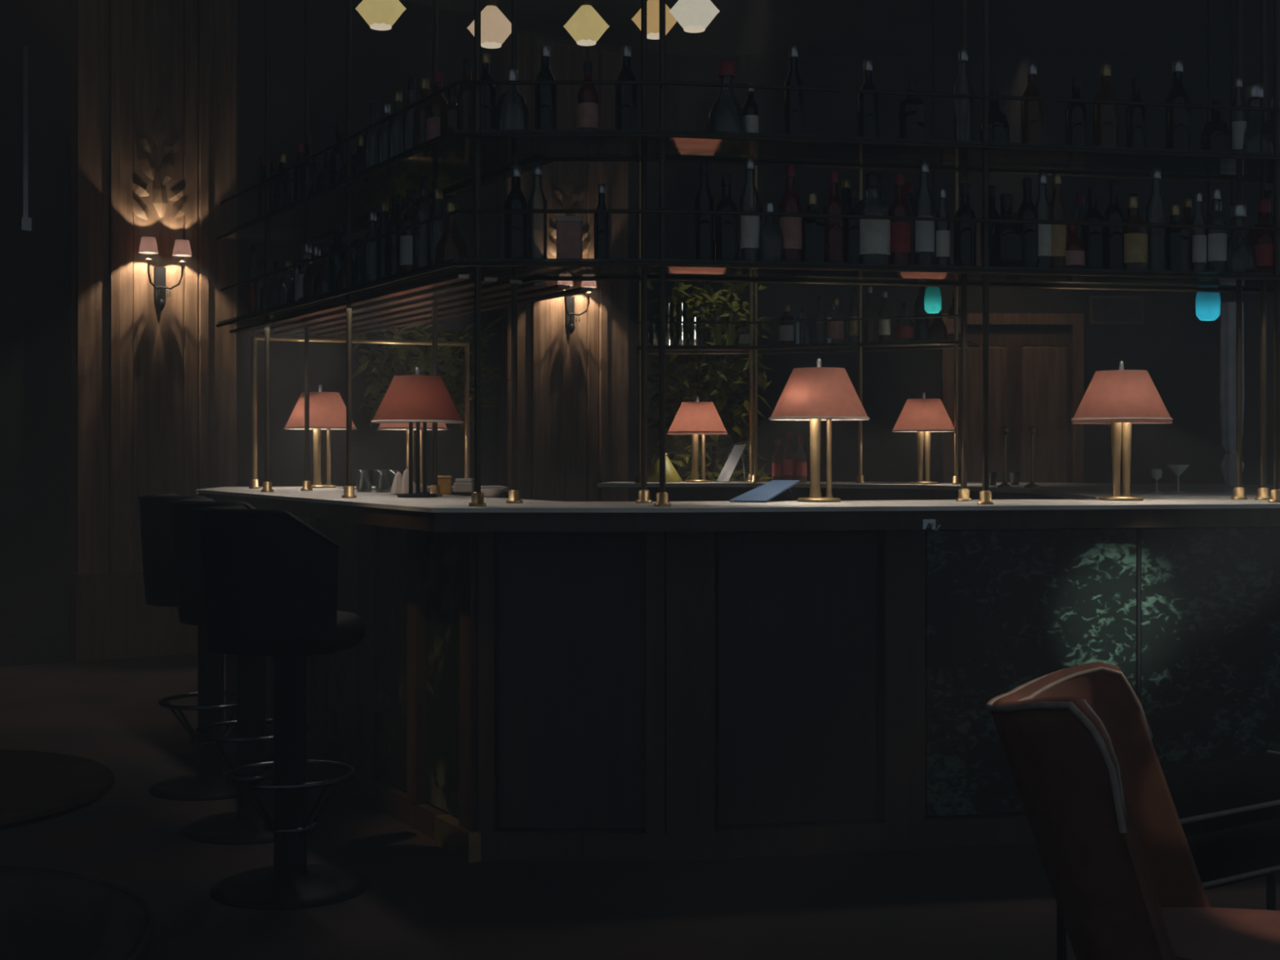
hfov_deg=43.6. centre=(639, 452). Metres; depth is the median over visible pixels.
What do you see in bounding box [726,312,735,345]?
bottle
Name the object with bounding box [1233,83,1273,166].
bottle
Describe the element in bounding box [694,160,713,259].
bottle
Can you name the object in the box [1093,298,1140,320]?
print
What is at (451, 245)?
bottle
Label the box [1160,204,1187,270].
bottle
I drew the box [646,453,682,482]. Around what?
vase
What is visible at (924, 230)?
bottle
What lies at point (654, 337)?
tumbler
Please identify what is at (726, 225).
bottle
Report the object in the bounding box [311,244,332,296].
bottle
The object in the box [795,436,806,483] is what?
bottle
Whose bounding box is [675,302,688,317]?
tumbler
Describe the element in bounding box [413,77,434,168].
bottle
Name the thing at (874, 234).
bottle
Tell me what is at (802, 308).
bottle
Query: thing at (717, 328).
bottle
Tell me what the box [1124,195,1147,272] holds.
bottle
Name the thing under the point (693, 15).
pendant lamp
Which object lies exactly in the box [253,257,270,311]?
bottle
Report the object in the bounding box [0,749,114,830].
round table
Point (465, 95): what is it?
bottle
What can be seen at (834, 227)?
bottle
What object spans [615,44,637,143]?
bottle
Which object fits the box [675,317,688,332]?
tumbler
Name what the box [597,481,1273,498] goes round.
countertop
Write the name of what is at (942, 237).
bottle
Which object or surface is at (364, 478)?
tumbler
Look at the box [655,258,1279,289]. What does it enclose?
glass shelf
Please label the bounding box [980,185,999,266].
bottle
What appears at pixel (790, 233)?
bottle
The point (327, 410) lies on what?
table lamp
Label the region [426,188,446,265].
bottle
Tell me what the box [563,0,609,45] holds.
pendant lamp
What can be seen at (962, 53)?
bottle
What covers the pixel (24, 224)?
trim
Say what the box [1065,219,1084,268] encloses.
bottle
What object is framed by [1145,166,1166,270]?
bottle
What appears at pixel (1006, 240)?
bottle
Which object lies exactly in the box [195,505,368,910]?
bar stool
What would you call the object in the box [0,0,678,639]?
wall
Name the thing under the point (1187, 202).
bottle
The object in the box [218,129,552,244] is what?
glass shelf
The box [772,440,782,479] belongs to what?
bottle
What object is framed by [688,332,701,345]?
tumbler
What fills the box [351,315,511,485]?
potted tree
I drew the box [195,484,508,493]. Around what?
countertop
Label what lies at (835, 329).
bottle
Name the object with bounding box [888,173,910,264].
bottle
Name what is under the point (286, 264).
bottle
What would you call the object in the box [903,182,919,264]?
bottle
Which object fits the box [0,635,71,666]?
baseboard
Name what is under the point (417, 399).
table lamp
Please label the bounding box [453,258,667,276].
glass shelf
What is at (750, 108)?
bottle
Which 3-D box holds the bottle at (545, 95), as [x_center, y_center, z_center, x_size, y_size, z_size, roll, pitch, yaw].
[-0.311,-1.185,5.280,0.074,0.316,0.072,0,0,0]
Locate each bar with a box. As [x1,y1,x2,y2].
[199,493,1279,862]
[226,491,471,728]
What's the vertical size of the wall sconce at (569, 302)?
0.465 m
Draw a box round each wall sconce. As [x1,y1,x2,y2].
[138,236,191,311]
[557,280,596,333]
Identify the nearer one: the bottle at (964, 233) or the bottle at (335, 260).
the bottle at (964, 233)
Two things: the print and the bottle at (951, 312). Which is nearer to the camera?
the bottle at (951, 312)
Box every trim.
[17,45,31,231]
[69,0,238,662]
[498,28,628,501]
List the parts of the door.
frame, panel, frame, panel, frame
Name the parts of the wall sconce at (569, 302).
lamp shade, arm, arm, lamp shade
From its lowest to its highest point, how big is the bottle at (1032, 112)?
0.316 m
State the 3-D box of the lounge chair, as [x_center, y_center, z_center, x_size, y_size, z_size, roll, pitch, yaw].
[1.031,0.863,2.821,0.826,0.915,0.551,0,0,17]
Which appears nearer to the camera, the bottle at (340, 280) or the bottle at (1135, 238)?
the bottle at (1135, 238)
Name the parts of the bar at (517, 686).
marble panel, marble panel, marble panel, marble panel, marble panel, wood panel, wood panel, marble panel, marble panel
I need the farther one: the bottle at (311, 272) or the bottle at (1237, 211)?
the bottle at (311, 272)
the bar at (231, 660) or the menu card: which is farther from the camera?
the menu card
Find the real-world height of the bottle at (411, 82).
0.341 m
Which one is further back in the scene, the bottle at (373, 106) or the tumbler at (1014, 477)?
the tumbler at (1014, 477)
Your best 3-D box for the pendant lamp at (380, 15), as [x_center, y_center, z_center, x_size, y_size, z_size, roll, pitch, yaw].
[-1.069,-2.517,6.600,0.195,1.527,0.195,0,0,22]
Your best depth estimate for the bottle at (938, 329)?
8.80 m
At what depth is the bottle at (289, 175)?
7.12 m
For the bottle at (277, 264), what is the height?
0.232 m
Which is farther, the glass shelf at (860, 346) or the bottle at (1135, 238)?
the glass shelf at (860, 346)
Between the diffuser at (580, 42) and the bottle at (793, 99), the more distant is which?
the diffuser at (580, 42)
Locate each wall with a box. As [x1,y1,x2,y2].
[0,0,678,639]
[678,55,1273,484]
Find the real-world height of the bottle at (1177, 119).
0.354 m
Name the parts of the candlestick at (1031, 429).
stem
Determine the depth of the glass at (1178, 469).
6.93 m
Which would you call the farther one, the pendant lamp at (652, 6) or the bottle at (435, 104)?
the pendant lamp at (652, 6)
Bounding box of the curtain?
[1219,0,1244,485]
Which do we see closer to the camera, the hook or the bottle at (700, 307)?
the hook
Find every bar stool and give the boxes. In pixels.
[137,493,271,800]
[169,497,319,844]
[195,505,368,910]
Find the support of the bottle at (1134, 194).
on the rack at (452, 282)
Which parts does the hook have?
hook plate, hook arm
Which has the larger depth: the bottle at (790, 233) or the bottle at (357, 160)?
the bottle at (357, 160)
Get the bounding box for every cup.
[1000,426,1008,435]
[1028,426,1035,435]
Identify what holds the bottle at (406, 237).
on the rack at (452, 282)
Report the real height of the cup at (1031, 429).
0.040 m
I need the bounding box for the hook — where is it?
[921,518,941,532]
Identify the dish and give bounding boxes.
[480,488,505,497]
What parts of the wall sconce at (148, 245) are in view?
lamp shade, arm, arm, lamp shade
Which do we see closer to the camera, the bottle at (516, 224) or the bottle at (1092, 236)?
the bottle at (516, 224)
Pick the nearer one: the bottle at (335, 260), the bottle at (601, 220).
the bottle at (601, 220)
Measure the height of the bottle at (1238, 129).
0.302 m
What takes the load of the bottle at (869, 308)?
on the rack at (755, 349)
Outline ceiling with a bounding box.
[399,0,1273,55]
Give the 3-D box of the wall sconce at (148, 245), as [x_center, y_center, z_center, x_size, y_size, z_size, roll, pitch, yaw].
[-3.088,-1.153,10.382,0.348,0.465,0.175,0,0,-38]
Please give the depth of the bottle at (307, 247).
6.73 m
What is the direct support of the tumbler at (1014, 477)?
on the countertop at (1061, 490)
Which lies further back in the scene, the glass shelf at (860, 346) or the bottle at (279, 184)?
the glass shelf at (860, 346)
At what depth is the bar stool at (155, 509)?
6.17 m
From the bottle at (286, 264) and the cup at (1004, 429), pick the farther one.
the cup at (1004, 429)
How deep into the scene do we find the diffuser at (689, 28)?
6.38 m
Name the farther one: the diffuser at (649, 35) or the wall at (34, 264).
the wall at (34, 264)
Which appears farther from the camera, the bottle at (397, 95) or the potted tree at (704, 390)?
the potted tree at (704, 390)
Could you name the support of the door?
in the wall at (1180, 352)
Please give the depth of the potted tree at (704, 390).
9.96 m
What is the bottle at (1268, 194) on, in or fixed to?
on the rack at (452, 282)
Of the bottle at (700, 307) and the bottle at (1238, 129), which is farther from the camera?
the bottle at (700, 307)
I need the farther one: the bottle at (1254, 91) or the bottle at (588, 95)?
the bottle at (1254, 91)
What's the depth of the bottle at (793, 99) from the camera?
5.34 m
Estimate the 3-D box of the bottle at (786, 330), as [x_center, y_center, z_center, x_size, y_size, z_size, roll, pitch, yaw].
[0.845,-0.731,9.199,0.091,0.238,0.092,0,0,24]
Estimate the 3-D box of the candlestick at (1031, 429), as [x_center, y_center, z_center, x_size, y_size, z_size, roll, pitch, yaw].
[1.935,0.022,7.900,0.072,0.300,0.072,0,0,0]
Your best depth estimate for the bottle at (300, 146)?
6.98 m
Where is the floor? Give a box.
[0,652,1279,959]
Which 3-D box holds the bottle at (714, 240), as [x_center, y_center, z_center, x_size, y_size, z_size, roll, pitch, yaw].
[0.289,-0.728,5.424,0.115,0.222,0.112,0,0,-11]
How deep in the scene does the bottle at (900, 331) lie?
8.89 m
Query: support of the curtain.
hanging from the ceiling
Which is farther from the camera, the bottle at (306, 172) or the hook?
the bottle at (306, 172)
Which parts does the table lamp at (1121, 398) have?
lamp shade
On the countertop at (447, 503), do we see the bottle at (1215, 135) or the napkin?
the napkin
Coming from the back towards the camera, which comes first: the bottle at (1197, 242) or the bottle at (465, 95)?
the bottle at (1197, 242)
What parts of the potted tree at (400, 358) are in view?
stem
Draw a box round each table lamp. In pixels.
[283,384,356,488]
[371,366,463,497]
[377,422,448,487]
[666,395,727,482]
[768,357,870,502]
[891,391,954,484]
[1071,360,1173,501]
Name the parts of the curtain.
rod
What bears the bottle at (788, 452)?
on the countertop at (1061, 490)
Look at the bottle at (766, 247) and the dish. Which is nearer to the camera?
the bottle at (766, 247)
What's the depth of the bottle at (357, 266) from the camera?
6.16 m
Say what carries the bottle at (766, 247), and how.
on the rack at (452, 282)
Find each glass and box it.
[1151,468,1162,492]
[1167,464,1189,492]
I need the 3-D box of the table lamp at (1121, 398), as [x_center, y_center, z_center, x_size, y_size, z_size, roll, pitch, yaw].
[1.745,-0.081,5.800,0.355,0.506,0.355,0,0,0]
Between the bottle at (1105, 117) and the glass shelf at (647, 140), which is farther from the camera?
the bottle at (1105, 117)
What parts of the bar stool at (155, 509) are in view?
backrest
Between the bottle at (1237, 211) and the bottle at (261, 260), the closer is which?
the bottle at (1237, 211)
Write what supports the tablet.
on the countertop at (447, 503)
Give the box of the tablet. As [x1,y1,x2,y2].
[729,480,799,502]
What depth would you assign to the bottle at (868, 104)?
5.39 m
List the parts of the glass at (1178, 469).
stem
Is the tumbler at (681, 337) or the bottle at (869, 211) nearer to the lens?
the bottle at (869, 211)
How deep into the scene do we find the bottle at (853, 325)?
9.01 m
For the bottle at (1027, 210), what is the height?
0.316 m
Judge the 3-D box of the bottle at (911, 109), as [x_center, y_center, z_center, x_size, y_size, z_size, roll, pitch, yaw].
[0.925,-1.147,5.444,0.085,0.241,0.085,0,0,-33]
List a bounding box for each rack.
[216,0,1279,506]
[248,335,471,488]
[635,124,978,484]
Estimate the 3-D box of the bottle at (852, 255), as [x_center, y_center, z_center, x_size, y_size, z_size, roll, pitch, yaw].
[0.708,-0.748,5.321,0.068,0.262,0.067,0,0,-11]
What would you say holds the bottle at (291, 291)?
on the rack at (452, 282)
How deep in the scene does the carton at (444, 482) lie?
6.57 m
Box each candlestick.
[997,426,1012,488]
[1024,426,1039,488]
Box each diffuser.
[369,22,391,30]
[480,41,501,48]
[576,39,595,45]
[646,32,659,39]
[683,25,705,32]
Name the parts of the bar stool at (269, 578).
backrest, seat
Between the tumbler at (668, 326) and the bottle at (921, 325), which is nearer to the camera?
the bottle at (921, 325)
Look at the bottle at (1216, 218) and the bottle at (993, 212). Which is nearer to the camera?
the bottle at (993, 212)
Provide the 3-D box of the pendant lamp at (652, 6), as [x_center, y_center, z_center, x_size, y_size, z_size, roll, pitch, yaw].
[0.064,-2.511,6.700,0.186,1.539,0.186,0,0,-22]
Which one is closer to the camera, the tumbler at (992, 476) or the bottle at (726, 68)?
the bottle at (726, 68)
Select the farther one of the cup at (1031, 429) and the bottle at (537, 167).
the cup at (1031, 429)
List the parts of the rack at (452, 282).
post, post, post, stem rail, stem rail, stem rail, stem rail, post, stem rail, stem rail, post, post, post, post, gallery rail, gallery rail, post, post, post, post, post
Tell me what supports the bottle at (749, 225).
on the rack at (452, 282)
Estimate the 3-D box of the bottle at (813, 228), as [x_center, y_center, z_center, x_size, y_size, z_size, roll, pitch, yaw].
[0.569,-0.738,5.294,0.085,0.241,0.085,0,0,-33]
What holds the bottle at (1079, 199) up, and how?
on the rack at (452, 282)
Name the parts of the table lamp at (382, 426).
lamp shade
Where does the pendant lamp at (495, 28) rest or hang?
hanging from the ceiling
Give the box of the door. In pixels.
[941,313,1084,483]
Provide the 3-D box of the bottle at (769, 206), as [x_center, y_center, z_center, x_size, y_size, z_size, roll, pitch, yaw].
[0.427,-0.720,5.267,0.097,0.205,0.094,0,0,-11]
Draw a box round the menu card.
[716,444,746,482]
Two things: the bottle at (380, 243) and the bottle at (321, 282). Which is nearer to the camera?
the bottle at (380, 243)
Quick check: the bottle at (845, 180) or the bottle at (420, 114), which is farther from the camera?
the bottle at (420, 114)
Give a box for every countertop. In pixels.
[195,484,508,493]
[195,488,1279,512]
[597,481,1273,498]
[640,487,1066,501]
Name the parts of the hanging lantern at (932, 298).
glass, chain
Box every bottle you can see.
[247,244,261,314]
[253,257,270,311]
[259,268,281,311]
[269,261,288,307]
[272,153,292,226]
[275,261,293,306]
[279,172,302,223]
[285,260,303,303]
[293,143,306,218]
[294,243,311,301]
[298,134,316,216]
[302,245,321,298]
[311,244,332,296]
[328,222,344,292]
[333,241,354,290]
[351,136,373,195]
[351,239,373,285]
[363,102,383,189]
[363,211,377,282]
[376,201,388,279]
[377,103,395,183]
[385,193,401,276]
[387,90,408,178]
[400,188,421,272]
[403,78,418,173]
[412,175,435,269]
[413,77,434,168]
[426,71,448,163]
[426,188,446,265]
[434,201,467,263]
[440,85,461,157]
[457,57,474,151]
[480,52,495,143]
[495,68,528,144]
[504,164,528,258]
[528,163,546,258]
[534,44,556,143]
[577,61,598,143]
[594,183,608,258]
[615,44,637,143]
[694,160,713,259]
[697,306,705,345]
[706,61,746,147]
[713,240,739,260]
[713,315,721,345]
[715,174,737,260]
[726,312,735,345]
[739,156,759,260]
[739,324,749,345]
[742,83,758,146]
[743,206,771,261]
[755,202,781,261]
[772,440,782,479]
[778,164,802,261]
[778,304,794,344]
[782,431,795,479]
[784,45,802,147]
[795,306,808,343]
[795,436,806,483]
[802,192,825,265]
[822,170,844,262]
[826,297,844,342]
[841,177,849,213]
[844,187,862,262]
[848,286,858,342]
[857,59,878,151]
[857,173,890,266]
[864,286,875,342]
[867,173,881,262]
[878,291,890,342]
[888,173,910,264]
[894,302,914,342]
[898,79,924,153]
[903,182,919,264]
[914,160,934,264]
[914,286,928,340]
[920,214,946,265]
[928,302,947,342]
[934,188,950,265]
[947,291,960,339]
[953,48,973,154]
[953,182,976,265]
[960,180,970,207]
[979,90,1009,156]
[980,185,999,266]
[988,193,1024,270]
[1016,177,1038,266]
[1021,62,1043,157]
[1035,172,1052,256]
[1038,211,1047,266]
[1047,173,1066,267]
[1065,76,1086,159]
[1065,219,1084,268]
[1073,195,1084,220]
[1081,186,1104,268]
[1093,63,1118,159]
[1102,180,1124,269]
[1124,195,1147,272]
[1125,77,1146,160]
[1129,193,1138,216]
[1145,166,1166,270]
[1149,205,1162,270]
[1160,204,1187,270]
[1164,59,1190,163]
[1180,196,1197,271]
[1190,192,1206,271]
[1200,100,1231,164]
[1205,188,1226,271]
[1208,200,1227,271]
[1218,204,1257,271]
[1229,229,1248,271]
[1230,77,1247,164]
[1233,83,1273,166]
[1244,198,1273,275]
[1264,190,1273,224]
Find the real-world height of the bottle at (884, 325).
0.292 m
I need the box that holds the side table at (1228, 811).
[1056,750,1279,959]
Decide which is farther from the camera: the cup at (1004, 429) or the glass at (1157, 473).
the cup at (1004, 429)
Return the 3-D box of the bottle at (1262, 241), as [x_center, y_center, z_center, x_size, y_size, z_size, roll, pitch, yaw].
[2.186,-0.752,5.603,0.128,0.270,0.127,0,0,-11]
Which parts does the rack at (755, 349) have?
post, post, post, gallery rail, post, post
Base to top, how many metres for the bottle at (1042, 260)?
0.233 m
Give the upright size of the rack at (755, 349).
1.952 m
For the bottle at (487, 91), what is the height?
0.292 m
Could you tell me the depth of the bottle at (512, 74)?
5.30 m
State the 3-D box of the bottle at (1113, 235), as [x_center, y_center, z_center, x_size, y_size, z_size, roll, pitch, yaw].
[1.627,-0.775,5.497,0.074,0.316,0.072,0,0,-11]
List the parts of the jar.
lid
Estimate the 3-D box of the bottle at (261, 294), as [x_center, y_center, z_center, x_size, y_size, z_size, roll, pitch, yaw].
[-1.666,-0.724,7.216,0.098,0.213,0.101,0,0,-30]
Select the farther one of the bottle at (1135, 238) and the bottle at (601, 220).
the bottle at (1135, 238)
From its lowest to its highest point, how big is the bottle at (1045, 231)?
0.336 m
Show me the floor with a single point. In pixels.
(420, 900)
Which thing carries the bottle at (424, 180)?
on the rack at (452, 282)
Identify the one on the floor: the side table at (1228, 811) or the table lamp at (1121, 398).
the side table at (1228, 811)
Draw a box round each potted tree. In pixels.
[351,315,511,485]
[635,280,776,481]
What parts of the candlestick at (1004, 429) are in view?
stem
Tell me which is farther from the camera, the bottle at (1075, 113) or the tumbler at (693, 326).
the tumbler at (693, 326)
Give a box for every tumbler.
[355,469,373,492]
[373,469,392,492]
[387,470,404,492]
[648,332,659,345]
[665,302,674,317]
[665,317,674,332]
[665,332,674,345]
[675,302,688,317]
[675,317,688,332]
[675,332,688,345]
[688,317,701,332]
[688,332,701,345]
[988,472,997,484]
[1008,472,1019,484]
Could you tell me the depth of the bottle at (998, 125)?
5.46 m
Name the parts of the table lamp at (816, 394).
lamp shade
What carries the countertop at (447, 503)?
on the bar at (517, 686)
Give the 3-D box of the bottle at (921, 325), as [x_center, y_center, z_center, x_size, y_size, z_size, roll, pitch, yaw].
[1.563,-0.788,8.874,0.083,0.353,0.081,0,0,24]
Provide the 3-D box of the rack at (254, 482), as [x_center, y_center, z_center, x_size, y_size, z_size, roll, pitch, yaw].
[-1.370,-0.198,7.935,1.126,0.739,0.055,0,0,-24]
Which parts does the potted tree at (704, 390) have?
stem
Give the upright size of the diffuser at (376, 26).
0.008 m
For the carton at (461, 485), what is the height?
0.062 m
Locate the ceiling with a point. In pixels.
(740, 27)
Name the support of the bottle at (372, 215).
on the rack at (452, 282)
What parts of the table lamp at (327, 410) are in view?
lamp shade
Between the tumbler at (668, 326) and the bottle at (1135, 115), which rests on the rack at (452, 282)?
the bottle at (1135, 115)
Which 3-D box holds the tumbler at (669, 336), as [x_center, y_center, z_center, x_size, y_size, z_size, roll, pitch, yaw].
[0.163,-0.654,9.280,0.072,0.085,0.070,0,0,0]
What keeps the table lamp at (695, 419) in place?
on the countertop at (1061, 490)
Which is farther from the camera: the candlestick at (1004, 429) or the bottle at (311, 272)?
the candlestick at (1004, 429)
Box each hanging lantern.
[924,0,941,313]
[1195,0,1220,320]
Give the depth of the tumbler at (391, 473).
6.89 m
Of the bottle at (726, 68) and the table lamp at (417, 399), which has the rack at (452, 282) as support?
the bottle at (726, 68)
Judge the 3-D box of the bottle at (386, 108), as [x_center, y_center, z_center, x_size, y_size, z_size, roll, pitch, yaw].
[-0.963,-1.175,6.079,0.068,0.297,0.070,0,0,-30]
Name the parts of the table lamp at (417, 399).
lamp shade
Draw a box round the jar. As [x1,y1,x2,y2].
[555,215,583,258]
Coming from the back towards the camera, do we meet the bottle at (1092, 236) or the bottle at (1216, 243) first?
the bottle at (1216, 243)
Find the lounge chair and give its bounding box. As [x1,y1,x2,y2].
[985,661,1279,959]
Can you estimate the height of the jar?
0.168 m
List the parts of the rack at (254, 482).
post, post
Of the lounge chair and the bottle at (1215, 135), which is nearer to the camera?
the lounge chair
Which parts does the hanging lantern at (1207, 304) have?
glass, chain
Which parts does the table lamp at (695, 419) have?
lamp shade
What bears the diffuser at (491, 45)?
attached to the pendant lamp at (495, 28)
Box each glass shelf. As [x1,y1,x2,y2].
[217,258,544,328]
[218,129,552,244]
[453,128,668,157]
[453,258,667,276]
[636,339,977,351]
[654,128,1279,176]
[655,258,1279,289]
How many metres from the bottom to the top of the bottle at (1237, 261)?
0.199 m
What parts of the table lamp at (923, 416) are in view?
lamp shade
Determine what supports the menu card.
on the countertop at (1061, 490)
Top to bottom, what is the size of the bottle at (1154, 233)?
0.264 m
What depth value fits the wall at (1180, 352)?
13.21 m
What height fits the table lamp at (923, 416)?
0.506 m
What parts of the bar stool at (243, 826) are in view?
backrest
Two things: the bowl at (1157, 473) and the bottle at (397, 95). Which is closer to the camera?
the bottle at (397, 95)
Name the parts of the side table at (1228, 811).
leg, leg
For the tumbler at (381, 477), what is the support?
on the countertop at (447, 503)
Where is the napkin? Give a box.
[390,468,416,494]
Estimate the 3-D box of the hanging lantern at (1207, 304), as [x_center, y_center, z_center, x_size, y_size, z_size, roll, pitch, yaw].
[2.378,-1.917,6.700,0.100,2.725,0.100,0,0,0]
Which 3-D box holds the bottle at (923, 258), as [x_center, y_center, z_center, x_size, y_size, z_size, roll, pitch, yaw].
[1.027,-0.722,5.565,0.109,0.210,0.106,0,0,-11]
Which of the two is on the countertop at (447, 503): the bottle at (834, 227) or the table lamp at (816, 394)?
the table lamp at (816, 394)
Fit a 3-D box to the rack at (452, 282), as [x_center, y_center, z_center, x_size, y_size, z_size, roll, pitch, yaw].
[0.339,-1.554,5.921,5.512,3.452,2.234,0,0,20]
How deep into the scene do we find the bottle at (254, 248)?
7.42 m
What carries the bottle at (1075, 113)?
on the rack at (452, 282)
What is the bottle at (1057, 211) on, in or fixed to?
on the rack at (452, 282)
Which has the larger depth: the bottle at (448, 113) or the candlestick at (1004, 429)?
the candlestick at (1004, 429)
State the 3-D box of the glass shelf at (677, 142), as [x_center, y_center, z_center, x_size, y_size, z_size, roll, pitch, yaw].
[1.596,-1.021,5.583,3.147,0.012,0.420,0,0,-11]
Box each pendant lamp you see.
[355,0,406,30]
[466,0,511,48]
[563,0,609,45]
[631,0,676,39]
[669,0,719,32]
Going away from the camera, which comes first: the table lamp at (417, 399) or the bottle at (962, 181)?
the bottle at (962, 181)
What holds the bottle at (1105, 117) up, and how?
on the rack at (452, 282)
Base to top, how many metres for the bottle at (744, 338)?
0.145 m
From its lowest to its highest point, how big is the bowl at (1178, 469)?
0.049 m
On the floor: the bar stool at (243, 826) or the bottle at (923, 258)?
the bar stool at (243, 826)
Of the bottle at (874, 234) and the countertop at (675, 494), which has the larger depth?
the countertop at (675, 494)
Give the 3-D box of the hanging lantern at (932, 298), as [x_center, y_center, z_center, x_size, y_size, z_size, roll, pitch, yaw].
[1.501,-1.998,8.200,0.090,2.565,0.090,0,0,0]
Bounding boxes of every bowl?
[1151,468,1162,479]
[1167,464,1189,475]
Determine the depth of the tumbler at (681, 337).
9.25 m
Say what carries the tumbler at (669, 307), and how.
on the tumbler at (668, 326)
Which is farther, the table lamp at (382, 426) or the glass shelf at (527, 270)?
the table lamp at (382, 426)
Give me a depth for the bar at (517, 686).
5.31 m
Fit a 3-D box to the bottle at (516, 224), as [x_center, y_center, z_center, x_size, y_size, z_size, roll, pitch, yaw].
[-0.409,-0.783,5.280,0.078,0.332,0.076,0,0,0]

